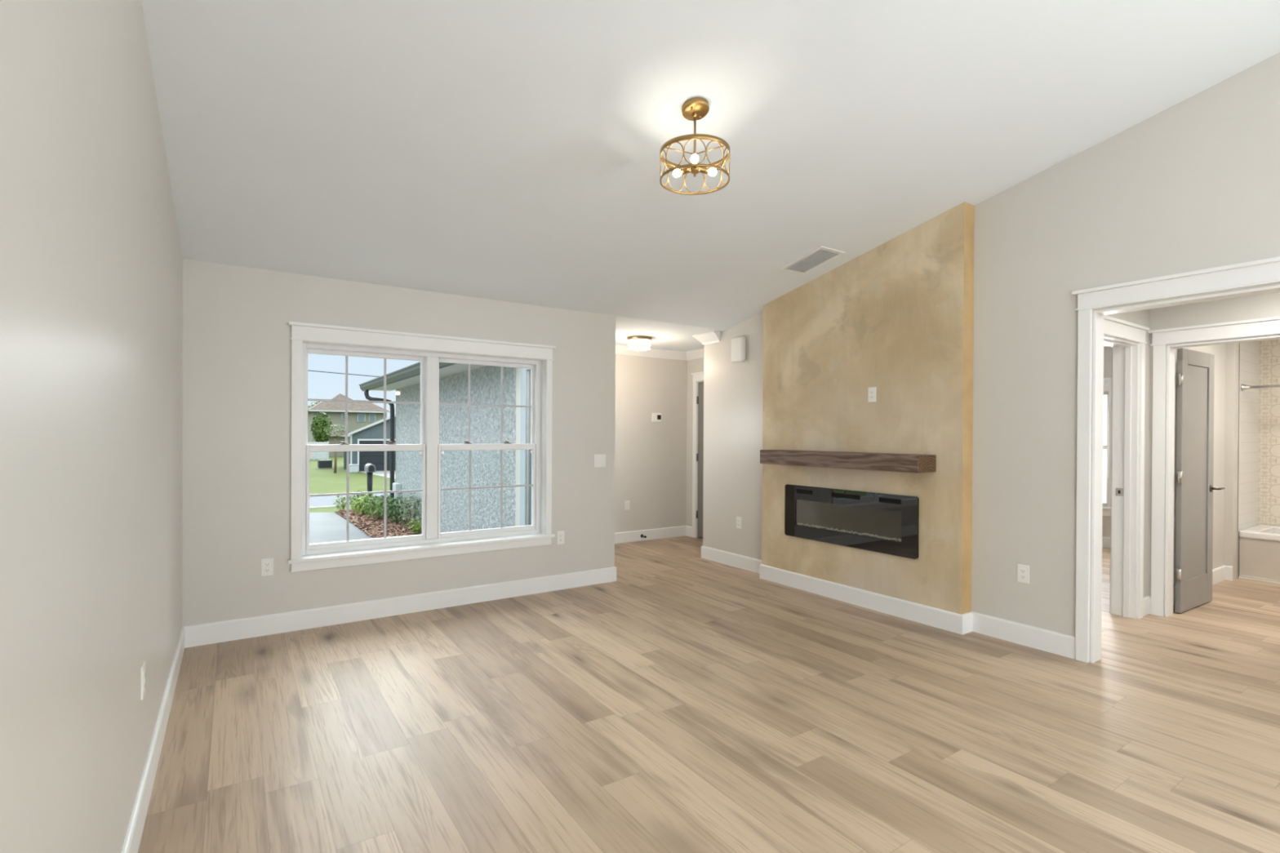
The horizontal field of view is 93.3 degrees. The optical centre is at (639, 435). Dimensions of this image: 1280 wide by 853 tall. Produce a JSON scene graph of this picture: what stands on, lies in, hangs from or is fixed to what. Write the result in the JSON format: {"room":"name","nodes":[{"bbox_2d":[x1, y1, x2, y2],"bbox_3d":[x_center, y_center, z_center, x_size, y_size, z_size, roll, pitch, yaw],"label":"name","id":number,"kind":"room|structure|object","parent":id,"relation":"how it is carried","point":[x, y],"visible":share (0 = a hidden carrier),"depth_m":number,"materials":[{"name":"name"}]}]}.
{"room":"living room","nodes":[
{"label":"living room","id":0,"kind":"room"},
{"bbox_2d":[0,0,182,852],"bbox_3d":[-0.555,-0.444,0.164,0.200,3.600,8.600,0,0,-34],"label":"wall","id":1,"kind":"structure","parent":0,"point":[91,259],"depth_m":1.27,"materials":[{"name":"paint"}]},
{"bbox_2d":[140,661,145,700],"bbox_3d":[-1.762,0.868,2.146,0.010,0.116,0.071,0,0,-34],"label":"electrical outlet","id":2,"kind":"object","parent":1,"relation":"attached to","point":[143,666],"visible":1,"depth_m":2.13,"materials":[{"name":"plastic"}]},
{"bbox_2d":[143,669,145,691],"bbox_3d":[-1.760,0.868,2.147,0.003,0.067,0.034,0,0,-34],"label":"receptacle","id":3,"kind":"object","parent":2,"relation":"attached to","point":[144,669],"depth_m":2.14,"materials":[{"name":"plastic"}]},
{"bbox_2d":[121,626,184,852],"bbox_3d":[-0.531,1.290,0.314,0.015,0.133,8.400,0,0,-34],"label":"baseboard","id":4,"kind":"structure","parent":1,"relation":"attached to","point":[135,827],"depth_m":2.31,"materials":[{"name":"paint"}]},
{"bbox_2d":[182,258,615,626],"bbox_3d":[-1.689,0.113,4.706,3.380,2.440,0.200,0,0,-34],"label":"wall","id":5,"kind":"structure","parent":0,"point":[237,407],"depth_m":4.12,"materials":[{"name":"paint"}]},
{"bbox_2d":[261,557,273,576],"bbox_3d":[-2.494,0.878,4.045,0.071,0.116,0.010,0,0,-34],"label":"electrical outlet","id":6,"kind":"object","parent":5,"relation":"attached to","point":[267,564],"visible":1,"depth_m":4.04,"materials":[{"name":"plastic"}]},
{"bbox_2d":[264,561,270,572],"bbox_3d":[-2.492,0.878,4.043,0.034,0.067,0.003,0,0,-34],"label":"receptacle","id":7,"kind":"object","parent":6,"relation":"attached to","point":[267,564],"depth_m":4.04,"materials":[{"name":"plastic"}]},
{"bbox_2d":[182,566,616,648],"bbox_3d":[-1.601,1.266,4.764,3.195,0.133,0.215,0,0,-34],"label":"baseboard","id":8,"kind":"structure","parent":5,"relation":"attached to","point":[195,635],"depth_m":4.43,"materials":[{"name":"paint"}]},
{"bbox_2d":[287,321,555,572],"bbox_3d":[-1.612,0.079,4.724,1.984,1.701,0.235,0,0,-34],"label":"window","id":9,"kind":"structure","parent":5,"relation":"in","point":[431,350],"depth_m":4.66,"materials":[{"name":"paint"}]},
{"bbox_2d":[556,530,564,544],"bbox_3d":[-0.689,0.884,5.256,0.071,0.116,0.010,0,0,-34],"label":"electrical outlet","id":10,"kind":"object","parent":5,"relation":"attached to","point":[560,535],"visible":1,"depth_m":5.25,"materials":[{"name":"plastic"}]},
{"bbox_2d":[559,533,562,542],"bbox_3d":[-0.688,0.884,5.254,0.034,0.067,0.003,0,0,-34],"label":"receptacle","id":11,"kind":"object","parent":10,"relation":"attached to","point":[560,535],"depth_m":5.25,"materials":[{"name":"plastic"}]},
{"bbox_2d":[594,453,605,466],"bbox_3d":[-0.361,0.224,5.471,0.118,0.116,0.010,0,0,-34],"label":"light switch","id":12,"kind":"object","parent":5,"relation":"attached to","point":[599,460],"visible":1,"depth_m":5.47,"materials":[{"name":"plastic"}]},
{"bbox_2d":[395,365,530,532],"bbox_3d":[-2.616,0.316,8.914,0.230,2.890,7.820,0,0,-34],"label":"wall","id":13,"kind":"structure","parent":0,"point":[486,381],"depth_m":8.17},
{"bbox_2d":[364,389,395,513],"bbox_3d":[-5.242,0.316,12.160,0.645,2.493,0.097,0,0,7],"label":"downspout","id":14,"kind":"object","parent":13,"relation":"attached to","point":[366,392],"visible":0.69,"depth_m":12.08,"materials":[{"name":"grey metal"}]},
{"bbox_2d":[392,482,401,490],"bbox_3d":[-4.731,0.999,11.763,0.106,0.150,0.300,0,0,-34],"label":"utility box","id":15,"kind":"object","parent":13,"relation":"attached to","point":[396,486],"visible":0.77,"depth_m":11.66,"materials":[{"name":"white plastic"}]},
{"bbox_2d":[395,390,400,395],"bbox_3d":[-4.690,-0.831,11.717,0.097,0.099,0.099,0,0,-34],"label":"lamp","id":16,"kind":"object","parent":13,"relation":"attached to","point":[397,393],"visible":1,"depth_m":11.69,"materials":[{"name":"white"}]},
{"bbox_2d":[520,368,531,525],"bbox_3d":[-0.927,0.380,6.221,0.085,2.500,1.365,0,0,-34],"label":"window frame","id":17,"kind":"structure","parent":13,"relation":"in","point":[523,411],"depth_m":6.66,"materials":[{"name":"white"}]},
{"bbox_2d":[614,354,687,533],"bbox_3d":[0.239,0.109,7.935,3.420,2.440,0.185,0,0,-34],"label":"wall","id":18,"kind":"structure","parent":0,"point":[651,457],"depth_m":7.75,"materials":[{"name":"paint"}]},
{"bbox_2d":[624,500,629,510],"bbox_3d":[-0.158,0.866,7.557,0.071,0.116,0.010,0,0,-34],"label":"electrical outlet","id":19,"kind":"object","parent":18,"relation":"attached to","point":[626,502],"visible":1,"depth_m":7.55,"materials":[{"name":"plastic"}]},
{"bbox_2d":[614,525,692,543],"bbox_3d":[-0.217,1.263,7.434,2.110,0.133,0.153,0,0,-34],"label":"baseboard","id":20,"kind":"structure","parent":18,"relation":"attached to","point":[682,531],"depth_m":7.77,"materials":[{"name":"paint"}]},
{"bbox_2d":[651,413,661,422],"bbox_3d":[0.216,-0.236,7.792,0.146,0.117,0.022,0,0,-34],"label":"thermostat","id":21,"kind":"object","parent":18,"relation":"attached to","point":[656,417],"visible":1,"depth_m":7.78,"materials":[{"name":"plastic"}]},
{"bbox_2d":[615,330,720,360],"bbox_3d":[0.177,-1.053,6.855,2.110,0.103,1.525,0,0,-34],"label":"crown molding","id":22,"kind":"structure","parent":18,"relation":"attached to","point":[620,349],"depth_m":7.67,"materials":[{"name":"paint"}]},
{"bbox_2d":[686,358,703,526],"bbox_3d":[1.022,0.115,7.593,0.120,2.440,1.255,0,0,-34],"label":"wall","id":23,"kind":"structure","parent":0,"point":[695,366],"depth_m":8.02,"materials":[{"name":"paint"}]},
{"bbox_2d":[690,371,703,537],"bbox_3d":[0.997,0.257,7.594,0.160,2.155,0.962,0,0,-34],"label":"door frame","id":24,"kind":"structure","parent":23,"relation":"attached to","point":[697,376],"depth_m":7.89,"materials":[{"name":"paint"}]},
{"bbox_2d":[696,382,703,537],"bbox_3d":[0.966,0.310,7.587,0.049,2.012,0.756,0,0,-34],"label":"door","id":25,"kind":"structure","parent":23,"relation":"in","point":[700,456],"depth_m":7.84,"materials":[{"name":"grey paint"}]},
{"bbox_2d":[137,535,1279,852],"bbox_3d":[2.775,1.420,3.495,9.450,0.120,10.400,0,0,-34],"label":"floor","id":26,"kind":"structure","parent":0,"point":[683,702],"depth_m":2.75,"materials":[{"name":"brown wood"}]},
{"bbox_2d":[1238,524,1279,583],"bbox_3d":[6.501,1.144,5.375,0.757,0.455,1.555,0,0,-34],"label":"bathtub","id":27,"kind":"object","parent":26,"relation":"on","point":[1259,545],"visible":1,"depth_m":5.71,"materials":[{"name":"ceramic"}]},
{"bbox_2d":[1272,528,1279,533],"bbox_3d":[6.516,1.127,5.377,0.560,0.370,1.360,0,0,-34],"label":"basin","id":28,"kind":"object","parent":27,"relation":"in","point":[1274,531],"depth_m":6.06,"materials":[{"name":"ceramic"}]},
{"bbox_2d":[141,0,1279,351],"bbox_3d":[1.690,-1.696,2.744,6.800,1.227,10.400,0,0,-34],"label":"ceiling","id":29,"kind":"structure","parent":0,"point":[503,150],"depth_m":3.03,"materials":[{"name":"paint"}]},
{"bbox_2d":[626,335,652,351],"bbox_3d":[-0.006,-1.027,6.814,0.280,0.160,0.280,0,0,-34],"label":"flush light","id":30,"kind":"object","parent":29,"relation":"attached to","point":[639,343],"visible":1,"depth_m":6.71,"materials":[{"name":"white glass"}]},
{"bbox_2d":[659,97,729,195],"bbox_3d":[0.265,-1.413,2.914,0.335,0.372,0.335,0,0,-34],"label":"pendant light","id":31,"kind":"object","parent":29,"relation":"hanging from","point":[695,108],"visible":1,"depth_m":2.88,"materials":[{"name":"gold metal"}]},
{"bbox_2d":[680,167,689,174],"bbox_3d":[0.225,-1.291,2.942,0.048,0.029,0.029,0,0,35],"label":"socket","id":32,"kind":"object","parent":31,"relation":"attached to","point":[686,170],"depth_m":2.93,"materials":[{"name":"gold metal"}]},
{"bbox_2d":[699,166,709,173],"bbox_3d":[0.307,-1.290,2.934,0.048,0.029,0.029,0,0,-25],"label":"socket","id":33,"kind":"object","parent":31,"relation":"attached to","point":[702,170],"depth_m":2.93,"materials":[{"name":"gold metal"}]},
{"bbox_2d":[779,245,845,275],"bbox_3d":[1.370,-1.390,4.819,0.285,0.094,0.423,0,0,-34],"label":"ceiling vent","id":34,"kind":"object","parent":29,"relation":"in","point":[821,255],"visible":1,"depth_m":4.81,"materials":[{"name":"metal"}]},
{"bbox_2d":[761,201,974,614],"bbox_3d":[1.735,-0.127,4.951,0.130,2.953,1.885,0,0,-34],"label":"wall","id":35,"kind":"structure","parent":0,"point":[896,318],"depth_m":4.60,"materials":[{"name":"paint"}]},
{"bbox_2d":[760,449,936,472],"bbox_3d":[1.587,0.191,4.854,0.223,0.122,1.515,0,0,-34],"label":"mantel shelf","id":36,"kind":"object","parent":35,"relation":"attached to","point":[907,463],"visible":1,"depth_m":4.60,"materials":[{"name":"wood"}]},
{"bbox_2d":[784,484,919,559],"bbox_3d":[1.665,0.666,4.916,0.022,0.456,1.270,0,0,-34],"label":"electric fireplace","id":37,"kind":"object","parent":35,"relation":"attached to","point":[879,522],"visible":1,"depth_m":4.83,"materials":[{"name":"black glass"}]},
{"bbox_2d":[867,386,876,402],"bbox_3d":[1.810,-0.322,4.715,0.010,0.116,0.071,0,0,-34],"label":"electrical outlet","id":38,"kind":"object","parent":35,"relation":"attached to","point":[872,396],"visible":1,"depth_m":4.71,"materials":[{"name":"plastic"}]},
{"bbox_2d":[870,390,874,399],"bbox_3d":[1.808,-0.322,4.713,0.003,0.067,0.034,0,0,-34],"label":"receptacle","id":39,"kind":"object","parent":38,"relation":"attached to","point":[872,392],"depth_m":4.71,"materials":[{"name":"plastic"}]},
{"bbox_2d":[701,546,1075,659],"bbox_3d":[1.635,1.281,5.228,0.756,0.133,3.637,0,0,-22],"label":"baseboard","id":40,"kind":"structure","parent":35,"relation":"attached to","point":[1058,643],"depth_m":4.42,"materials":[{"name":"paint"}]},
{"bbox_2d":[702,52,1279,662],"bbox_3d":[3.241,-0.435,2.927,0.115,3.600,8.960,0,0,-34],"label":"wall","id":41,"kind":"structure","parent":0,"point":[1194,184],"depth_m":3.80,"materials":[{"name":"paint"}]},
{"bbox_2d":[731,336,746,363],"bbox_3d":[0.996,-0.872,6.117,0.062,0.255,0.180,0,0,-34],"label":"door chime","id":42,"kind":"object","parent":41,"relation":"attached to","point":[738,344],"visible":1,"depth_m":6.07,"materials":[{"name":"plastic"}]},
{"bbox_2d":[736,516,741,528],"bbox_3d":[1.004,0.882,6.145,0.010,0.116,0.071,0,0,-34],"label":"electrical outlet","id":43,"kind":"object","parent":41,"relation":"attached to","point":[738,518],"visible":1,"depth_m":6.14,"materials":[{"name":"plastic"}]},
{"bbox_2d":[1017,564,1029,583],"bbox_3d":[2.491,0.897,3.929,0.010,0.116,0.071,0,0,-34],"label":"electrical outlet","id":44,"kind":"object","parent":41,"relation":"attached to","point":[1023,571],"visible":1,"depth_m":3.93,"materials":[{"name":"plastic"}]},
{"bbox_2d":[1020,568,1026,579],"bbox_3d":[2.489,0.897,3.928,0.003,0.067,0.034,0,0,-34],"label":"receptacle","id":45,"kind":"object","parent":44,"relation":"attached to","point":[1023,571],"depth_m":3.93,"materials":[{"name":"plastic"}]},
{"bbox_2d":[1071,256,1279,662],"bbox_3d":[3.217,0.246,2.941,0.182,2.237,1.893,0,0,-34],"label":"door frame","id":46,"kind":"structure","parent":41,"relation":"attached to","point":[1265,271],"depth_m":3.62,"materials":[{"name":"paint"}]},
{"bbox_2d":[1106,309,1225,597],"bbox_3d":[4.095,0.141,4.853,3.450,2.440,0.140,0,0,-34],"label":"wall","id":47,"kind":"structure","parent":0,"point":[1142,317],"depth_m":5.57,"materials":[{"name":"paint"}]},
{"bbox_2d":[1103,315,1150,618],"bbox_3d":[3.360,0.275,4.348,0.948,2.170,0.204,0,0,-34],"label":"door frame","id":48,"kind":"structure","parent":47,"relation":"attached to","point":[1126,340],"depth_m":4.53,"materials":[{"name":"paint"}]},
{"bbox_2d":[1142,595,1151,616],"bbox_3d":[3.838,1.295,4.587,0.167,0.133,0.030,0,0,-34],"label":"baseboard","id":49,"kind":"structure","parent":47,"relation":"attached to","point":[1146,600],"depth_m":4.60,"materials":[{"name":"paint"}]},
{"bbox_2d":[1173,564,1232,603],"bbox_3d":[4.814,1.297,5.221,1.840,0.133,0.065,0,0,-34],"label":"baseboard","id":50,"kind":"structure","parent":47,"relation":"attached to","point":[1224,572],"depth_m":5.67,"materials":[{"name":"paint"}]},
{"bbox_2d":[1102,338,1279,537],"bbox_3d":[6.037,0.143,6.938,0.200,2.440,4.700,0,0,-34],"label":"wall","id":51,"kind":"structure","parent":0,"point":[1269,350],"depth_m":6.19,"materials":[{"name":"tile"}]},
{"bbox_2d":[1102,536,1110,548],"bbox_3d":[5.496,1.291,7.548,0.015,0.133,2.700,0,0,-34],"label":"baseboard","id":52,"kind":"structure","parent":51,"relation":"attached to","point":[1105,540],"depth_m":7.32,"materials":[{"name":"paint"}]},
{"bbox_2d":[1102,377,1111,516],"bbox_3d":[5.433,0.132,7.686,0.130,1.670,1.055,0,0,-34],"label":"window","id":53,"kind":"structure","parent":51,"relation":"in","point":[1107,411],"depth_m":7.36,"materials":[{"name":"paint"}]},
{"bbox_2d":[1147,291,1279,616],"bbox_3d":[4.827,0.151,3.375,0.120,2.440,3.130,0,0,-34],"label":"wall","id":54,"kind":"structure","parent":0,"point":[1263,305],"depth_m":4.42,"materials":[{"name":"paint"}]},
{"bbox_2d":[1174,347,1225,613],"bbox_3d":[4.420,0.342,4.810,0.771,2.022,0.154,0,0,-32],"label":"door","id":55,"kind":"structure","parent":54,"relation":"in","point":[1194,488],"depth_m":4.77,"materials":[{"name":"grey paint"}]},
{"bbox_2d":[1148,316,1279,617],"bbox_3d":[4.201,0.283,4.279,0.168,2.163,0.927,0,0,-34],"label":"door frame","id":56,"kind":"structure","parent":54,"relation":"attached to","point":[1163,355],"depth_m":4.56,"materials":[{"name":"paint"}]},
{"bbox_2d":[1223,342,1239,580],"bbox_3d":[5.603,0.145,5.826,0.140,2.440,0.205,0,0,-34],"label":"wall","id":57,"kind":"structure","parent":0,"point":[1232,350],"depth_m":5.73,"materials":[{"name":"paint"}]},
{"bbox_2d":[1238,341,1260,577],"bbox_3d":[5.999,0.146,6.097,0.820,2.440,0.195,0,0,-34],"label":"wall","id":58,"kind":"structure","parent":0,"point":[1249,415],"depth_m":6.03,"materials":[{"name":"white tile"}]},
{"bbox_2d":[1236,342,1239,578],"bbox_3d":[5.717,0.146,5.781,0.014,2.440,0.016,0,0,-34],"label":"trim","id":59,"kind":"structure","parent":58,"relation":"attached to","point":[1239,343],"depth_m":5.77,"materials":[{"name":"silver metal"}]},
{"bbox_2d":[1240,383,1279,391],"bbox_3d":[6.285,-0.464,5.225,0.072,0.072,1.565,0,0,-34],"label":"shower rod","id":60,"kind":"object","parent":58,"relation":"attached to","point":[1243,387],"visible":1,"depth_m":5.79,"materials":[{"name":"silver metal"}]},
{"label":"outside","id":61,"kind":"structure","parent":0,"visible":0},
{"bbox_2d":[309,456,395,512],"bbox_3d":[-21.093,1.772,48.900,140.000,0.770,94.800,0,0,-34],"label":"lawn","id":62,"kind":"structure","parent":61,"point":[323,481],"depth_m":28.33,"materials":[{"name":"green plant"}]},
{"bbox_2d":[307,401,319,408],"bbox_3d":[-39.959,-1.245,75.254,3.560,6.205,3.692,0,0,-34],"label":"tree","id":63,"kind":"object","parent":62,"relation":"on","point":[313,402],"visible":0.03,"depth_m":74.68,"materials":[{"name":"green plant"}]},
{"bbox_2d":[307,441,328,459],"bbox_3d":[-28.093,1.237,49.860,4.340,1.560,0.100,0,0,-34],"label":"fence","id":64,"kind":"object","parent":62,"relation":"on","point":[319,455],"visible":0.23,"depth_m":50.67,"materials":[{"name":"white plastic"}]},
{"bbox_2d":[310,412,333,442],"bbox_3d":[-28.448,-0.081,54.067,1.881,4.168,1.864,0,0,-34],"label":"shade tree","id":65,"kind":"object","parent":62,"relation":"on","point":[319,423],"visible":0.91,"depth_m":53.65,"materials":[{"name":"green plant"}]},
{"bbox_2d":[316,459,333,469],"bbox_3d":[-20.137,1.823,38.644,0.840,0.560,0.900,0,0,-34],"label":"air conditioner","id":66,"kind":"object","parent":62,"relation":"on","point":[322,464],"visible":0.99,"depth_m":38.37,"materials":[{"name":"metal"}]},
{"bbox_2d":[320,461,331,467],"bbox_3d":[-19.944,1.805,38.342,0.664,0.400,0.015,0,0,-34],"label":"grille","id":67,"kind":"object","parent":66,"relation":"attached to","point":[323,464],"depth_m":38.37,"materials":[{"name":"black metal"}]},
{"bbox_2d":[309,493,355,508],"bbox_3d":[-4.806,2.264,24.619,140.000,0.145,4.520,0,0,-34],"label":"curb","id":68,"kind":"object","parent":62,"relation":"on","point":[330,493],"depth_m":18.70,"materials":[{"name":"concrete"}]},
{"bbox_2d":[323,424,345,473],"bbox_3d":[-17.304,0.732,34.429,1.248,2.788,1.300,0,0,-34],"label":"sapling","id":69,"kind":"object","parent":62,"relation":"on","point":[337,426],"visible":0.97,"depth_m":34.38,"materials":[{"name":"green plant"}]},
{"bbox_2d":[307,393,390,456],"bbox_3d":[-30.276,-1.219,62.304,7.570,6.350,9.070,0,0,-34],"label":"house","id":70,"kind":"structure","parent":62,"relation":"on","point":[360,415],"depth_m":59.96,"materials":[{"name":"beige paint"}]},
{"bbox_2d":[349,463,359,472],"bbox_3d":[-16.702,1.889,35.229,0.520,0.470,0.460,0,0,-34],"label":"storage bin","id":71,"kind":"object","parent":62,"relation":"on","point":[353,468],"visible":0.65,"depth_m":35.06,"materials":[{"name":"white plastic"}]},
{"bbox_2d":[343,413,395,471],"bbox_3d":[-15.994,0.299,39.724,6.210,3.640,7.240,0,0,-25],"label":"garage","id":72,"kind":"structure","parent":62,"relation":"on","point":[372,433],"depth_m":35.99,"materials":[{"name":"grey paint"}]},
{"bbox_2d":[364,463,375,500],"bbox_3d":[-8.576,1.543,19.203,0.240,1.312,0.565,0,0,-34],"label":"mailbox","id":73,"kind":"object","parent":62,"relation":"on","point":[369,468],"visible":0.86,"depth_m":19.16,"materials":[{"name":"black metal"}]},
{"bbox_2d":[334,507,417,537],"bbox_3d":[-3.553,1.672,9.247,0.950,0.165,9.400,0,0,-34],"label":"mulch bed","id":74,"kind":"object","parent":62,"relation":"on","point":[335,512],"visible":0.15,"depth_m":10.85,"materials":[{"name":"brown wood"}]},
{"bbox_2d":[331,495,352,510],"bbox_3d":[-6.190,1.387,12.602,0.403,0.357,0.407,0,0,41],"label":"shrub","id":75,"kind":"object","parent":74,"relation":"on","point":[343,504],"visible":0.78,"depth_m":12.53,"materials":[{"name":"green plant"}]},
{"bbox_2d":[349,494,375,515],"bbox_3d":[-5.406,1.367,11.847,0.542,0.411,0.499,0,0,-34],"label":"shrub","id":76,"kind":"object","parent":74,"relation":"on","point":[363,499],"visible":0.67,"depth_m":11.76,"materials":[{"name":"green plant"}]},
{"bbox_2d":[349,489,377,508],"bbox_3d":[-5.754,1.340,12.577,0.582,0.456,0.568,0,0,-34],"label":"shrub","id":77,"kind":"object","parent":74,"relation":"on","point":[363,495],"visible":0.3,"depth_m":12.53,"materials":[{"name":"green plant"}]},
{"bbox_2d":[362,495,393,519],"bbox_3d":[-4.842,1.345,11.210,0.555,0.466,0.558,0,0,-34],"label":"shrub","id":78,"kind":"object","parent":74,"relation":"on","point":[380,502],"visible":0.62,"depth_m":11.12,"materials":[{"name":"green plant"}]},
{"bbox_2d":[337,508,422,537],"bbox_3d":[-4.621,1.561,10.877,0.970,0.076,4.580,0,0,-34],"label":"chips","id":79,"kind":"object","parent":74,"relation":"on","point":[399,529],"visible":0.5,"depth_m":10.46,"materials":[{"name":"brown wood"}]},
{"bbox_2d":[373,493,397,514],"bbox_3d":[-4.933,1.351,11.740,0.450,0.448,0.464,0,0,-34],"label":"shrub","id":80,"kind":"object","parent":74,"relation":"on","point":[384,494],"visible":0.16,"depth_m":11.70,"materials":[{"name":"green plant"}]},
{"bbox_2d":[380,496,411,523],"bbox_3d":[-4.318,1.328,10.718,0.521,0.508,0.511,0,0,-9],"label":"shrub","id":81,"kind":"object","parent":74,"relation":"on","point":[395,513],"visible":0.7,"depth_m":10.65,"materials":[{"name":"green plant"}]},
{"bbox_2d":[395,492,422,529],"bbox_3d":[-3.824,1.260,10.087,0.478,0.653,0.449,0,0,-34],"label":"shrub","id":82,"kind":"object","parent":74,"relation":"on","point":[410,502],"visible":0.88,"depth_m":10.03,"materials":[{"name":"green plant"}]},
{"bbox_2d":[406,518,422,533],"bbox_3d":[-3.559,1.458,9.726,0.379,0.265,0.360,0,0,-34],"label":"shrub","id":83,"kind":"object","parent":74,"relation":"on","point":[419,527],"visible":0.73,"depth_m":9.66,"materials":[{"name":"green plant"}]},
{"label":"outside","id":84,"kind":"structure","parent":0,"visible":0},
{"bbox_2d":[307,369,379,377],"bbox_3d":[-10.912,-2.694,27.278,28.801,1.058,0.036,0,0,-34],"label":"power cable","id":85,"kind":"object","parent":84,"point":[308,370],"visible":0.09,"depth_m":25.98,"materials":[{"name":"black rubber"}]},
{"bbox_3d":[-2.205,-1.599,10.579,3.740,1.290,6.850,0,0,-34],"label":"roof","id":86,"kind":"structure","parent":0,"visible":0},
{"bbox_2d":[359,361,457,391],"bbox_3d":[-3.796,-0.968,9.600,0.148,0.138,6.890,0,0,-34],"label":"rain gutter","id":87,"kind":"object","parent":86,"relation":"attached to","point":[414,370],"visible":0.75,"depth_m":9.67,"materials":[{"name":"grey metal"}]},
{"bbox_2d":[371,364,486,391],"bbox_3d":[-3.427,-0.915,9.535,0.430,0.012,6.930,0,0,-34],"label":"soffit","id":88,"kind":"structure","parent":86,"relation":"attached to","point":[454,369],"depth_m":9.12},
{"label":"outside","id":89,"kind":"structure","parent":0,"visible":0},
{"bbox_2d":[309,493,395,506],"bbox_3d":[-4.828,2.289,24.653,140.000,0.135,4.160,0,0,-34],"label":"street","id":90,"kind":"structure","parent":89,"point":[314,501],"depth_m":20.79,"materials":[{"name":"grey asphalt"}]},
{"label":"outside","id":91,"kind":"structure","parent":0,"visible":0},
{"bbox_2d":[358,470,395,479],"bbox_3d":[-11.101,2.181,31.221,3.189,0.095,13.805,0,0,-39],"label":"driveway","id":92,"kind":"structure","parent":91,"point":[381,473],"depth_m":33.59,"materials":[{"name":"concrete"}]},
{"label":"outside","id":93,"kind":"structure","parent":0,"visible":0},
{"bbox_2d":[309,512,373,543],"bbox_3d":[-5.705,1.674,7.653,4.600,0.152,9.150,0,0,-34],"label":"walkway","id":94,"kind":"structure","parent":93,"point":[324,527],"depth_m":10.21,"materials":[{"name":"concrete"}]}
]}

